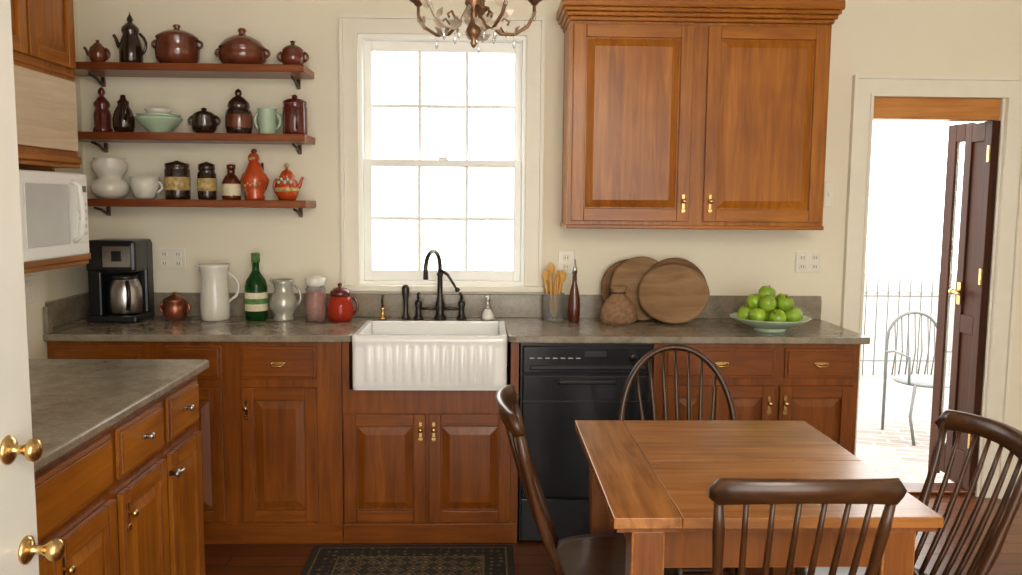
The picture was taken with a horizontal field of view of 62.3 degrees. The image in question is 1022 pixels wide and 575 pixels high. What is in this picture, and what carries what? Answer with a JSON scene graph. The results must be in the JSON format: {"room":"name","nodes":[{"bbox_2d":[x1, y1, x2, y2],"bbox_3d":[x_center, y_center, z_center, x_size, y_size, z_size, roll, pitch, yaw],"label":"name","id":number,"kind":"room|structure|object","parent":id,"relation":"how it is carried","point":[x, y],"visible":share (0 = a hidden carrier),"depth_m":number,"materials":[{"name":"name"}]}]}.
{"room":"kitchen","nodes":[
{"label":"kitchen","id":0,"kind":"room"},
{"bbox_2d":[24,271,46,358],"bbox_3d":[-2.116,0.571,3.518,0.083,1.285,0.600,0,6,-2],"label":"wall","id":1,"kind":"structure","parent":0,"point":[37,347],"depth_m":3.70,"materials":[{"name":"beige paint"}]},
{"bbox_2d":[24,275,33,303],"bbox_3d":[-2.069,0.010,3.622,0.010,0.120,0.080,0,6,-2],"label":"wall outlet","id":2,"kind":"object","parent":1,"relation":"attached to","point":[29,291],"visible":0.83,"depth_m":3.62,"materials":[{"name":"white plastic"}]},
{"bbox_2d":[43,0,88,358],"bbox_3d":[-2.131,0.049,1.000,0.100,2.840,6.700,0,6,-2],"label":"wall","id":3,"kind":"structure","parent":0,"point":[59,283],"depth_m":4.20,"materials":[{"name":"beige paint"}]},
{"bbox_2d":[10,0,90,273],"bbox_3d":[-1.985,-0.817,3.237,0.307,1.515,0.820,0,6,-2],"label":"wall cabinet","id":4,"kind":"object","parent":3,"relation":"attached to","point":[43,35],"visible":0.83,"depth_m":3.38,"materials":[{"name":"brown wood"}]},
{"bbox_2d":[19,169,88,262],"bbox_3d":[-1.900,-0.279,3.260,0.390,0.338,0.530,0,6,-2],"label":"microwave","id":5,"kind":"object","parent":4,"relation":"in","point":[54,208],"depth_m":3.24,"materials":[{"name":"white plastic"}]},
{"bbox_2d":[76,0,1021,492],"bbox_3d":[0.545,-0.287,4.482,5.650,2.840,0.140,0,6,-2],"label":"wall","id":6,"kind":"structure","parent":0,"point":[869,37],"depth_m":4.35,"materials":[{"name":"beige paint"}]},
{"bbox_2d":[158,248,185,268],"bbox_3d":[-1.748,-0.148,4.353,0.140,0.110,0.012,0,6,-2],"label":"wall outlet","id":7,"kind":"object","parent":6,"relation":"attached to","point":[168,258],"visible":1,"depth_m":4.35,"materials":[{"name":"beige plastic"}]},
{"bbox_2d":[74,62,313,88],"bbox_3d":[-1.579,-1.038,4.145,1.173,0.086,0.248,0,6,-2],"label":"wall shelf","id":8,"kind":"object","parent":6,"relation":"attached to","point":[93,69],"visible":0.91,"depth_m":4.04,"materials":[{"name":"brown wood"}]},
{"bbox_2d":[83,40,110,61],"bbox_3d":[-1.995,-1.135,4.069,0.102,0.114,0.091,5,8,39],"label":"teapot","id":9,"kind":"object","parent":8,"relation":"on","point":[97,52],"visible":0.88,"depth_m":4.05,"materials":[{"name":"brown ceramic"}]},
{"bbox_2d":[112,11,146,61],"bbox_3d":[-1.869,-1.217,4.135,0.118,0.265,0.127,5,8,38],"label":"coffee pot","id":10,"kind":"object","parent":8,"relation":"on","point":[130,48],"visible":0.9,"depth_m":4.11,"materials":[{"name":"brown ceramic"}]},
{"bbox_2d":[151,24,202,62],"bbox_3d":[-1.631,-1.182,4.130,0.208,0.202,0.208,5,7,36],"label":"stockpot","id":11,"kind":"object","parent":8,"relation":"on","point":[175,45],"visible":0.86,"depth_m":4.05,"materials":[{"name":"brown ceramic"}]},
{"bbox_2d":[214,28,269,63],"bbox_3d":[-1.316,-1.174,4.140,0.230,0.188,0.230,6,8,41],"label":"casserole","id":12,"kind":"object","parent":8,"relation":"on","point":[241,48],"visible":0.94,"depth_m":4.06,"materials":[{"name":"brown ceramic"}]},
{"bbox_2d":[277,40,308,64],"bbox_3d":[-1.071,-1.145,4.150,0.120,0.134,0.120,6,8,41],"label":"sugar pot","id":13,"kind":"object","parent":8,"relation":"on","point":[292,53],"visible":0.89,"depth_m":4.11,"materials":[{"name":"brown ceramic"}]},
{"bbox_2d":[78,131,314,153],"bbox_3d":[-1.581,-0.713,4.179,1.173,0.086,0.248,0,6,-2],"label":"wall shelf","id":14,"kind":"object","parent":6,"relation":"attached to","point":[299,140],"visible":0.95,"depth_m":4.06,"materials":[{"name":"brown wood"}]},
{"bbox_2d":[93,87,112,131],"bbox_3d":[-2.009,-0.871,4.151,0.090,0.225,0.090,0,6,-2],"label":"bottle","id":15,"kind":"object","parent":14,"relation":"on","point":[102,115],"visible":0.94,"depth_m":4.12,"materials":[{"name":"ceramic"}]},
{"bbox_2d":[112,94,134,131],"bbox_3d":[-1.903,-0.852,4.145,0.104,0.190,0.116,0,6,-2],"label":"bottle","id":16,"kind":"object","parent":14,"relation":"on","point":[123,120],"visible":0.93,"depth_m":4.12,"materials":[{"name":"brown ceramic"}]},
{"bbox_2d":[134,106,182,131],"bbox_3d":[-1.734,-0.824,4.159,0.228,0.135,0.228,0,6,-2],"label":"stacked bowls","id":17,"kind":"object","parent":14,"relation":"on","point":[156,118],"visible":0.94,"depth_m":4.10,"materials":[{"name":"green ceramic"}]},
{"bbox_2d":[188,108,220,132],"bbox_3d":[-1.514,-0.822,4.171,0.124,0.132,0.124,6,8,40],"label":"pot","id":18,"kind":"object","parent":14,"relation":"on","point":[203,121],"visible":0.91,"depth_m":4.13,"materials":[{"name":"brown ceramic"}]},
{"bbox_2d":[225,89,252,132],"bbox_3d":[-1.344,-0.867,4.171,0.131,0.226,0.131,0,6,-2],"label":"ginger jar","id":19,"kind":"object","parent":14,"relation":"on","point":[238,116],"visible":0.9,"depth_m":4.13,"materials":[{"name":"brown ceramic"}]},
{"bbox_2d":[253,108,281,133],"bbox_3d":[-1.204,-0.819,4.180,0.110,0.130,0.094,-5,8,-41],"label":"mug","id":20,"kind":"object","parent":14,"relation":"on","point":[267,119],"visible":0.87,"depth_m":4.15,"materials":[{"name":"green ceramic"}]},
{"bbox_2d":[282,94,307,134],"bbox_3d":[-1.070,-0.853,4.177,0.120,0.201,0.125,3,6,21],"label":"canister","id":21,"kind":"object","parent":14,"relation":"on","point":[294,110],"visible":0.87,"depth_m":4.13,"materials":[{"name":"ceramic"}]},
{"bbox_2d":[87,199,315,216],"bbox_3d":[-1.584,-0.395,4.212,1.173,0.086,0.248,0,6,-2],"label":"wall shelf","id":22,"kind":"object","parent":6,"relation":"attached to","point":[108,203],"visible":0.86,"depth_m":4.09,"materials":[{"name":"brown wood"}]},
{"bbox_2d":[90,157,129,198],"bbox_3d":[-1.986,-0.540,4.186,0.180,0.200,0.180,0,6,-2],"label":"vase","id":23,"kind":"object","parent":22,"relation":"on","point":[109,183],"visible":1,"depth_m":4.13,"materials":[{"name":"ceramic"}]},
{"bbox_2d":[129,176,162,198],"bbox_3d":[-1.817,-0.494,4.196,0.143,0.110,0.143,5,7,37],"label":"mug","id":24,"kind":"object","parent":22,"relation":"on","point":[142,187],"visible":0.87,"depth_m":4.15,"materials":[{"name":"ceramic"}]},
{"bbox_2d":[164,160,190,198],"bbox_3d":[-1.657,-0.534,4.196,0.124,0.192,0.124,0,6,-2],"label":"tea canister","id":25,"kind":"object","parent":22,"relation":"on","point":[177,180],"visible":0.98,"depth_m":4.15,"materials":[{"name":"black metal"}]},
{"bbox_2d":[197,161,216,199],"bbox_3d":[-1.512,-0.532,4.201,0.094,0.189,0.094,0,6,-2],"label":"tin","id":26,"kind":"object","parent":22,"relation":"on","point":[206,176],"visible":1,"depth_m":4.17,"materials":[{"name":"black metal"}]},
{"bbox_2d":[221,164,241,199],"bbox_3d":[-1.392,-0.525,4.205,0.096,0.176,0.096,0,6,-2],"label":"syrup bottle","id":27,"kind":"object","parent":22,"relation":"on","point":[231,187],"visible":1,"depth_m":4.17,"materials":[{"name":"glass"}]},
{"bbox_2d":[240,149,268,199],"bbox_3d":[-1.274,-0.562,4.202,0.125,0.253,0.121,-4,8,-40],"label":"jar","id":28,"kind":"object","parent":22,"relation":"on","point":[254,180],"visible":0.98,"depth_m":4.17,"materials":[{"name":"orange ceramic"}]},
{"bbox_2d":[273,163,303,199],"bbox_3d":[-1.117,-0.528,4.211,0.128,0.186,0.129,6,8,42],"label":"teapot","id":29,"kind":"object","parent":22,"relation":"on","point":[287,187],"visible":0.98,"depth_m":4.18,"materials":[{"name":"orange ceramic"}]},
{"bbox_2d":[338,14,544,291],"bbox_3d":[-0.351,-0.673,4.322,1.055,1.395,0.044,0,6,-2],"label":"trim","id":30,"kind":"structure","parent":6,"relation":"attached to","point":[350,25],"depth_m":4.31,"materials":[{"name":"beige paint"}]},
{"bbox_2d":[358,34,526,285],"bbox_3d":[-0.354,-0.653,4.418,0.855,1.275,0.140,0,6,-2],"label":"window","id":31,"kind":"structure","parent":6,"relation":"in","point":[367,43],"depth_m":4.39,"materials":[{"name":"white paint"}]},
{"bbox_2d":[558,251,573,273],"bbox_3d":[0.288,-0.132,4.413,0.085,0.120,0.012,0,6,-2],"label":"wall outlet","id":32,"kind":"object","parent":6,"relation":"attached to","point":[565,258],"visible":0.88,"depth_m":4.41,"materials":[{"name":"white plastic"}]},
{"bbox_2d":[556,0,845,229],"bbox_3d":[0.897,-0.835,4.182,1.334,1.083,0.360,0,6,-2],"label":"upper cabinet","id":33,"kind":"object","parent":6,"relation":"attached to","point":[678,114],"visible":1,"depth_m":4.04,"materials":[{"name":"brown wood"}]},
{"bbox_2d":[795,251,821,271],"bbox_3d":[1.568,-0.135,4.450,0.135,0.110,0.012,0,6,-2],"label":"wall outlet","id":34,"kind":"object","parent":6,"relation":"attached to","point":[806,261],"visible":1,"depth_m":4.45,"materials":[{"name":"beige plastic"}]},
{"bbox_2d":[824,182,832,206],"bbox_3d":[1.661,-0.487,4.413,0.045,0.130,0.017,0,6,-2],"label":"light switch","id":35,"kind":"object","parent":6,"relation":"attached to","point":[828,192],"visible":1,"depth_m":4.42,"materials":[{"name":"beige plastic"}]},
{"bbox_2d":[840,75,1021,498],"bbox_3d":[2.212,0.020,4.544,0.920,2.245,0.175,0,6,-2],"label":"trim","id":36,"kind":"structure","parent":6,"relation":"attached to","point":[865,88],"depth_m":4.43,"materials":[{"name":"beige paint"}]},
{"bbox_2d":[873,97,1000,495],"bbox_3d":[2.210,0.069,4.582,0.680,2.140,0.150,0,6,-2],"label":"trim","id":37,"kind":"structure","parent":6,"relation":"attached to","point":[885,108],"depth_m":4.42,"materials":[{"name":"brown wood"}]},
{"bbox_2d":[945,121,1000,490],"bbox_3d":[2.492,0.108,4.637,0.109,1.995,0.245,0,6,-2],"label":"door","id":38,"kind":"structure","parent":6,"relation":"in","point":[971,291],"depth_m":4.60,"materials":[{"name":"brown wood"}]},
{"bbox_2d":[928,122,974,472],"bbox_3d":[2.542,0.091,4.881,0.030,2.040,0.200,0,6,-7],"label":"storm door","id":39,"kind":"structure","parent":38,"relation":"attached to","point":[954,167],"depth_m":4.90,"materials":[{"name":"brown wood"}]},
{"bbox_2d":[1002,476,1018,497],"bbox_3d":[2.441,1.084,4.599,1.634,0.120,0.017,0,6,-2],"label":"baseboard","id":40,"kind":"structure","parent":6,"relation":"attached to","point":[1007,479],"depth_m":4.60,"materials":[{"name":"beige paint"}]},
{"bbox_2d":[204,496,1021,574],"bbox_3d":[0.628,1.519,1.312,5.650,0.100,6.860,0,6,-2],"label":"floor","id":41,"kind":"structure","parent":0,"point":[530,557],"depth_m":3.81,"materials":[{"name":"brown wood"}]},
{"bbox_2d":[0,0,64,574],"bbox_3d":[-0.897,0.254,1.162,0.178,2.400,0.810,0,6,-2],"label":"door","id":42,"kind":"structure","parent":41,"relation":"on","point":[20,551],"depth_m":1.50,"materials":[{"name":"white paint"}]},
{"bbox_2d":[34,375,204,574],"bbox_3d":[-1.615,0.856,2.448,1.016,0.945,1.545,0,6,-2],"label":"base cabinet","id":43,"kind":"object","parent":41,"relation":"on","point":[128,499],"visible":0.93,"depth_m":2.58,"materials":[{"name":"brown wood"}]},
{"bbox_2d":[29,359,208,472],"bbox_3d":[-1.619,0.305,2.396,1.002,0.158,1.595,0,6,-2],"label":"countertop","id":44,"kind":"structure","parent":43,"relation":"on","point":[73,401],"depth_m":2.66,"materials":[{"name":"grey stone"}]},
{"bbox_2d":[47,341,343,543],"bbox_3d":[-1.436,0.685,4.125,1.310,0.945,0.646,0,6,-2],"label":"base cabinet","id":45,"kind":"object","parent":41,"relation":"on","point":[271,414],"visible":0.52,"depth_m":3.85,"materials":[{"name":"brown wood"}]},
{"bbox_2d":[45,292,89,331],"bbox_3d":[-2.128,0.129,4.076,0.082,0.155,0.595,0,6,-2],"label":"backsplash","id":46,"kind":"structure","parent":45,"relation":"on","point":[68,311],"depth_m":4.10,"materials":[{"name":"grey stone"}]},
{"bbox_2d":[43,292,869,343],"bbox_3d":[-0.222,0.141,4.115,3.729,0.155,0.630,0,6,-2],"label":"countertop","id":47,"kind":"structure","parent":45,"relation":"on","point":[522,314],"depth_m":4.07,"materials":[{"name":"grey stone"}]},
{"bbox_2d":[86,238,154,322],"bbox_3d":[-1.934,-0.037,4.176,0.240,0.400,0.257,0,6,-2],"label":"coffee maker","id":48,"kind":"object","parent":47,"relation":"on","point":[120,271],"visible":1,"depth_m":4.09,"materials":[{"name":"black plastic"}]},
{"bbox_2d":[159,292,190,320],"bbox_3d":[-1.681,0.091,4.225,0.116,0.141,0.116,6,8,43],"label":"sugar bowl","id":49,"kind":"object","parent":47,"relation":"on","point":[174,307],"visible":1,"depth_m":4.19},
{"bbox_2d":[194,262,239,321],"bbox_3d":[-1.470,0.018,4.226,0.170,0.289,0.164,-5,8,-44],"label":"pitcher","id":50,"kind":"object","parent":47,"relation":"on","point":[215,300],"visible":1,"depth_m":4.17,"materials":[{"name":"ceramic"}]},
{"bbox_2d":[244,253,267,320],"bbox_3d":[-1.275,-0.005,4.227,0.115,0.338,0.115,0,6,-2],"label":"oil bottle","id":51,"kind":"object","parent":47,"relation":"on","point":[256,288],"visible":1,"depth_m":4.19,"materials":[{"name":"green glass"}]},
{"bbox_2d":[269,278,301,320],"bbox_3d":[-1.141,0.058,4.237,0.140,0.213,0.140,6,8,41],"label":"pitcher","id":52,"kind":"object","parent":47,"relation":"on","point":[283,303],"visible":1,"depth_m":4.20,"materials":[{"name":"white ceramic"}]},
{"bbox_2d":[305,275,325,321],"bbox_3d":[-0.981,0.050,4.241,0.104,0.230,0.104,0,6,-2],"label":"spice jar","id":53,"kind":"object","parent":47,"relation":"on","point":[315,291],"visible":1,"depth_m":4.20,"materials":[{"name":"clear glass"}]},
{"bbox_2d":[327,283,358,321],"bbox_3d":[-0.855,0.070,4.237,0.134,0.193,0.134,6,8,43],"label":"jar","id":54,"kind":"object","parent":47,"relation":"on","point":[340,308],"visible":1,"depth_m":4.19,"materials":[{"name":"red ceramic"}]},
{"bbox_2d":[378,294,386,319],"bbox_3d":[-0.654,0.097,4.293,0.044,0.131,0.050,3,7,26],"label":"soap dispenser","id":55,"kind":"object","parent":47,"relation":"on","point":[382,317],"visible":1,"depth_m":4.29,"materials":[{"name":"gold metal"}]},
{"bbox_2d":[352,320,506,390],"bbox_3d":[-0.371,0.315,4.019,0.694,0.250,0.502,0,6,-2],"label":"farmhouse sink","id":56,"kind":"object","parent":47,"relation":"in","point":[386,355],"visible":0.99,"depth_m":3.78,"materials":[{"name":"ceramic"}]},
{"bbox_2d":[402,249,466,319],"bbox_3d":[-0.382,-0.019,4.296,0.282,0.366,0.248,-4,7,-37],"label":"kitchen faucet","id":57,"kind":"object","parent":47,"relation":"on","point":[439,308],"visible":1,"depth_m":4.30,"materials":[{"name":"black metal"}]},
{"bbox_2d":[481,296,493,320],"bbox_3d":[-0.118,0.103,4.312,0.068,0.125,0.068,0,6,-2],"label":"soap dispenser","id":58,"kind":"object","parent":47,"relation":"on","point":[487,315],"visible":1,"depth_m":4.30,"materials":[{"name":"white ceramic"}]},
{"bbox_2d":[542,263,565,321],"bbox_3d":[0.218,0.023,4.303,0.113,0.292,0.112,-3,7,-28],"label":"utensil holder","id":59,"kind":"object","parent":47,"relation":"on","point":[553,302],"visible":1,"depth_m":4.27,"materials":[{"name":"clear glass"}]},
{"bbox_2d":[568,260,579,322],"bbox_3d":[0.320,0.016,4.255,0.060,0.317,0.060,0,6,-2],"label":"vinegar bottle","id":60,"kind":"object","parent":47,"relation":"on","point":[574,298],"visible":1,"depth_m":4.24,"materials":[{"name":"glass"}]},
{"bbox_2d":[601,259,627,302],"bbox_3d":[0.617,0.008,4.374,0.310,0.308,0.061,0,6,-8],"label":"round cutting board","id":61,"kind":"object","parent":47,"relation":"on","point":[606,280],"visible":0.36,"depth_m":4.35,"materials":[{"name":"brown wood"}]},
{"bbox_2d":[600,285,636,324],"bbox_3d":[0.539,0.086,4.218,0.186,0.190,0.132,0,6,-2],"label":"pouch","id":62,"kind":"object","parent":47,"relation":"on","point":[618,308],"visible":1,"depth_m":4.18,"materials":[{"name":"brown fabric"}]},
{"bbox_2d":[610,256,657,319],"bbox_3d":[0.673,0.004,4.340,0.330,0.324,0.092,0,6,-2],"label":"round cutting board","id":63,"kind":"object","parent":47,"relation":"on","point":[629,273],"visible":0.41,"depth_m":4.33,"materials":[{"name":"brown wood"}]},
{"bbox_2d":[638,264,709,323],"bbox_3d":[0.821,0.030,4.261,0.352,0.294,0.151,0,6,-2],"label":"round cutting board","id":64,"kind":"object","parent":47,"relation":"on","point":[668,293],"visible":1,"depth_m":4.25,"materials":[{"name":"brown wood"}]},
{"bbox_2d":[648,258,706,282],"bbox_3d":[0.839,0.010,4.320,0.329,0.320,0.113,0,6,-2],"label":"round cutting board","id":65,"kind":"object","parent":47,"relation":"on","point":[669,260],"visible":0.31,"depth_m":4.33,"materials":[{"name":"brown wood"}]},
{"bbox_2d":[729,312,811,332],"bbox_3d":[1.236,0.172,4.036,0.385,0.068,0.385,0,6,-2],"label":"fruit bowl","id":66,"kind":"object","parent":47,"relation":"on","point":[760,326],"visible":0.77,"depth_m":3.93,"materials":[{"name":"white ceramic"}]},
{"bbox_2d":[737,285,802,321],"bbox_3d":[1.235,0.082,4.027,0.295,0.187,0.287,3,6,21],"label":"apples","id":67,"kind":"object","parent":66,"relation":"in","point":[768,306],"visible":0.92,"depth_m":3.95,"materials":[{"name":"green food"}]},
{"bbox_2d":[300,545,514,574],"bbox_3d":[-0.432,1.239,3.390,0.910,0.010,1.010,0,6,-2],"label":"area rug","id":68,"kind":"object","parent":41,"relation":"on","point":[323,559],"visible":1,"depth_m":3.72,"materials":[{"name":"fabric"}]},
{"bbox_2d":[342,341,518,543],"bbox_3d":[-0.376,0.693,4.134,0.804,0.945,0.601,0,6,-2],"label":"base cabinet","id":69,"kind":"object","parent":41,"relation":"on","point":[420,466],"visible":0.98,"depth_m":3.88,"materials":[{"name":"brown wood"}]},
{"bbox_2d":[517,343,653,540],"bbox_3d":[0.337,0.691,4.172,0.608,0.933,0.625,0,6,-2],"label":"dishwasher","id":70,"kind":"object","parent":41,"relation":"on","point":[561,384],"visible":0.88,"depth_m":3.87,"materials":[{"name":"black metal"}]},
{"bbox_2d":[495,384,682,574],"bbox_3d":[0.234,0.827,2.607,0.570,1.006,0.430,0,6,-2],"label":"chair","id":71,"kind":"object","parent":41,"relation":"on","point":[604,553],"visible":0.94,"depth_m":2.57,"materials":[{"name":"brown wood"}]},
{"bbox_2d":[618,344,745,574],"bbox_3d":[0.683,0.759,3.308,0.496,1.004,0.523,0,6,-2],"label":"chair","id":72,"kind":"object","parent":41,"relation":"on","point":[647,357],"visible":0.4,"depth_m":3.47,"materials":[{"name":"brown wood"}]},
{"bbox_2d":[653,344,859,454],"bbox_3d":[1.121,0.699,4.200,0.953,0.945,0.646,0,6,-2],"label":"base cabinet","id":73,"kind":"object","parent":41,"relation":"on","point":[816,385],"visible":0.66,"depth_m":3.89,"materials":[{"name":"brown wood"}]},
{"bbox_2d":[575,420,943,574],"bbox_3d":[0.644,0.926,2.576,0.818,0.820,0.923,0,6,-2],"label":"dining table","id":74,"kind":"object","parent":41,"relation":"on","point":[650,481],"visible":0.91,"depth_m":2.27,"materials":[{"name":"brown wood"}]},
{"bbox_2d":[707,478,906,574],"bbox_3d":[0.638,0.880,2.121,0.430,1.006,0.570,0,6,-2],"label":"chair","id":75,"kind":"object","parent":41,"relation":"on","point":[889,492],"visible":1,"depth_m":1.83,"materials":[{"name":"brown wood"}]},
{"bbox_2d":[795,409,1021,574],"bbox_3d":[1.137,0.869,2.469,0.571,0.966,0.439,0,6,-2],"label":"chair","id":76,"kind":"object","parent":41,"relation":"on","point":[1008,437],"visible":0.82,"depth_m":2.45,"materials":[{"name":"brown wood"}]},
{"bbox_3d":[0.653,-1.406,1.010,5.650,0.100,6.860,0,6,-2],"label":"ceiling","id":77,"kind":"structure","parent":0,"visible":0},
{"bbox_2d":[409,0,541,53],"bbox_3d":[-0.099,-1.096,2.410,0.396,0.814,0.391,0,6,-2],"label":"chandelier","id":78,"kind":"object","parent":77,"relation":"hanging from","point":[476,29],"visible":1,"depth_m":2.42,"materials":[{"name":"brown metal"}]},
{"label":"outside","id":79,"kind":"structure","parent":0,"visible":0},
{"bbox_2d":[856,273,953,482],"bbox_3d":[2.624,0.482,12.683,22.000,0.100,15.830,0,6,-2],"label":"patio","id":80,"kind":"structure","parent":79,"point":[890,451],"depth_m":7.82,"materials":[{"name":"brick"}]},
{"bbox_2d":[861,274,938,375],"bbox_3d":[3.227,0.369,8.379,5.250,1.020,0.014,0,6,-2],"label":"fence","id":81,"kind":"object","parent":80,"relation":"on","point":[866,292],"visible":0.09,"depth_m":8.38,"materials":[{"name":"metal"}]},
{"bbox_2d":[881,311,936,445],"bbox_3d":[3.035,0.649,6.184,0.500,0.914,0.452,0,6,-2],"label":"garden chair","id":82,"kind":"object","parent":80,"relation":"on","point":[924,380],"visible":0.73,"depth_m":6.34,"materials":[{"name":"metal"}]}
]}

